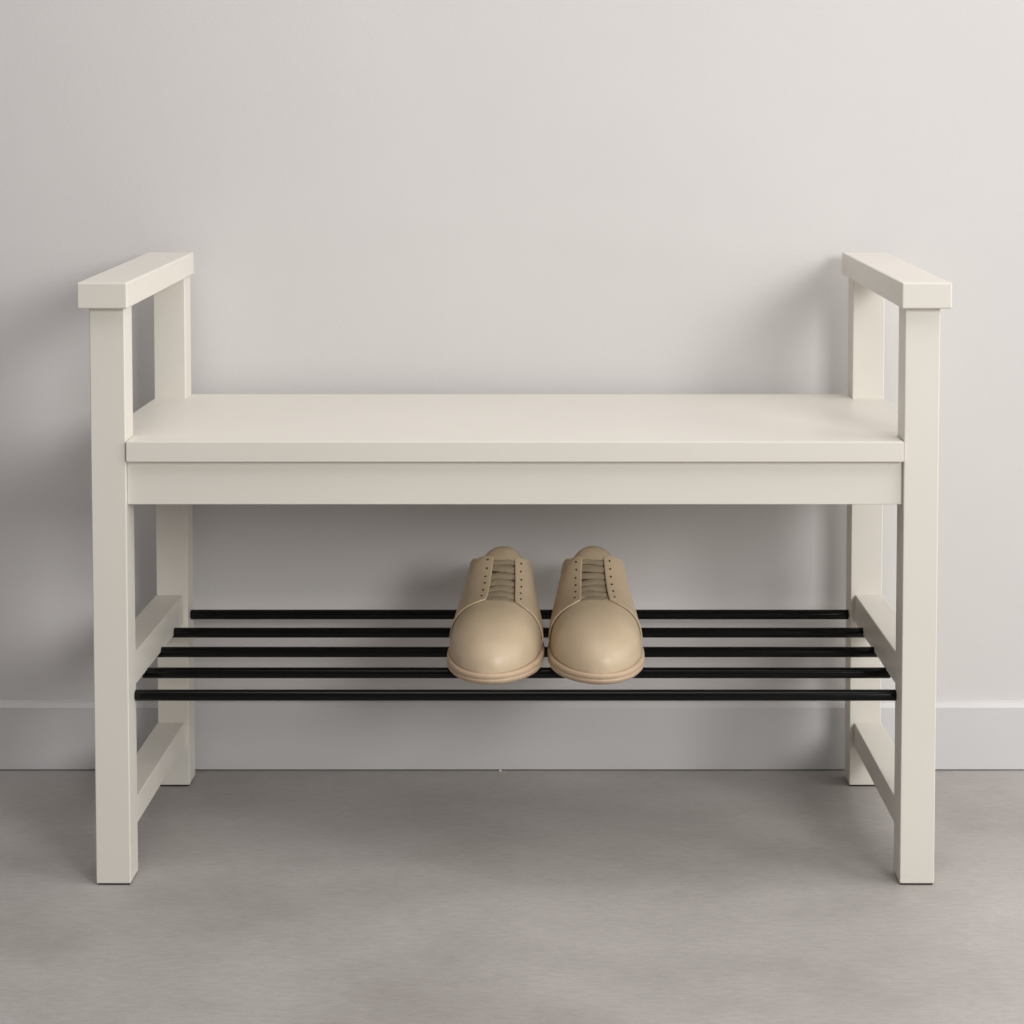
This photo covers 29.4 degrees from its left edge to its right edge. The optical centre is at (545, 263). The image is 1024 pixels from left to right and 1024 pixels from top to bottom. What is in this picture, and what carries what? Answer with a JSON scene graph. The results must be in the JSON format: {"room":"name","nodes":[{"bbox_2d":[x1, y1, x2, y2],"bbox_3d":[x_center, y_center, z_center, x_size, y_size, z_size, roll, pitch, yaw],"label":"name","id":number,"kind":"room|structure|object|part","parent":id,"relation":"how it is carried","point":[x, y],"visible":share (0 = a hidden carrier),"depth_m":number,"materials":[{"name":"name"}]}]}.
{"room":"home entryway","nodes":[
{"label":"home entryway","id":0,"kind":"room"},
{"bbox_2d":[0,0,1023,699],"bbox_3d":[-0.033,-0.703,2.496,6.400,2.700,0.120,0,3,0],"label":"wall","id":1,"kind":"structure","parent":0,"point":[365,196],"depth_m":2.47,"materials":[{"name":"paint"}]},
{"bbox_2d":[0,700,1023,768],"bbox_3d":[-0.033,0.604,2.502,6.400,0.087,0.011,0,3,0],"label":"baseboard","id":2,"kind":"structure","parent":1,"relation":"attached to","point":[34,734],"depth_m":2.50,"materials":[{"name":"paint"}]},
{"bbox_2d":[0,769,1023,1023],"bbox_3d":[-0.033,0.830,0.273,6.400,0.120,4.726,0,3,0],"label":"floor","id":3,"kind":"structure","parent":0,"point":[254,896],"depth_m":2.07,"materials":[{"name":"concrete"}]},
{"bbox_2d":[77,252,951,884],"bbox_3d":[-0.035,0.329,2.266,0.926,0.666,0.387,0,3,0],"label":"bench","id":4,"kind":"object","parent":3,"relation":"on","point":[179,450],"visible":0.99,"depth_m":2.12,"materials":[{"name":"beige paint"}]},
{"bbox_3d":[-0.467,0.356,2.107,0.037,0.625,0.039,0,3,0],"label":"leg","id":5,"kind":"part","parent":4,"relation":"part of","materials":[{"name":"beige paint"}]},
{"bbox_3d":[-0.469,0.017,2.249,0.057,0.041,0.387,0,3,0],"label":"armrest","id":6,"kind":"part","parent":4,"relation":"part of","materials":[{"name":"beige paint"}]},
{"bbox_3d":[-0.467,0.437,2.277,0.034,0.036,0.292,0,3,0],"label":"rail","id":7,"kind":"part","parent":4,"relation":"part of","materials":[{"name":"beige paint"}]},
{"bbox_3d":[-0.464,0.332,2.437,0.039,0.636,0.039,0,3,0],"label":"leg","id":8,"kind":"part","parent":4,"relation":"part of","materials":[{"name":"beige paint"}]},
{"bbox_2d":[447,546,544,684],"bbox_3d":[-0.051,0.394,2.279,0.110,0.122,0.288,0,3,6],"label":"shoe","id":9,"kind":"object","parent":4,"relation":"on","point":[496,636],"visible":1,"depth_m":2.19,"materials":[{"name":"beige leather"}]},
{"bbox_3d":[-0.033,0.188,2.264,0.902,0.027,0.377,0,3,0],"label":"seat","id":10,"kind":"part","parent":4,"relation":"part of","materials":[{"name":"beige paint"}]},
{"bbox_3d":[-0.033,0.471,2.128,0.830,0.012,0.012,0,3,0],"label":"rack rod","id":11,"kind":"part","parent":4,"relation":"part of","materials":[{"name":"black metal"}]},
{"bbox_3d":[-0.033,0.463,2.206,0.845,0.012,0.012,0,3,0],"label":"rack rod","id":12,"kind":"part","parent":4,"relation":"part of","materials":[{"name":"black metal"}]},
{"bbox_3d":[-0.033,0.455,2.285,0.845,0.012,0.012,0,3,0],"label":"rack rod","id":13,"kind":"part","parent":4,"relation":"part of","materials":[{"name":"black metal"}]},
{"bbox_3d":[-0.033,0.447,2.364,0.845,0.012,0.012,0,3,0],"label":"rack rod","id":14,"kind":"part","parent":4,"relation":"part of","materials":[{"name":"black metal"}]},
{"bbox_3d":[-0.033,0.439,2.442,0.823,0.012,0.012,0,3,0],"label":"rack rod","id":15,"kind":"part","parent":4,"relation":"part of","materials":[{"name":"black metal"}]},
{"bbox_2d":[547,546,643,683],"bbox_3d":[0.052,0.394,2.280,0.110,0.122,0.288,0,3,-4],"label":"shoe","id":16,"kind":"object","parent":4,"relation":"on","point":[595,635],"visible":1,"depth_m":2.19,"materials":[{"name":"beige leather"}]},
{"bbox_3d":[0.398,0.332,2.437,0.039,0.636,0.039,0,3,0],"label":"leg","id":17,"kind":"part","parent":4,"relation":"part of","materials":[{"name":"beige paint"}]},
{"bbox_3d":[0.401,0.437,2.277,0.034,0.036,0.292,0,3,0],"label":"rail","id":18,"kind":"part","parent":4,"relation":"part of","materials":[{"name":"beige paint"}]},
{"bbox_3d":[0.400,0.017,2.249,0.058,0.041,0.387,0,3,0],"label":"armrest","id":19,"kind":"part","parent":4,"relation":"part of","materials":[{"name":"beige paint"}]},
{"bbox_3d":[0.400,0.356,2.107,0.037,0.625,0.039,0,3,0],"label":"leg","id":20,"kind":"part","parent":4,"relation":"part of","materials":[{"name":"beige paint"}]}
]}

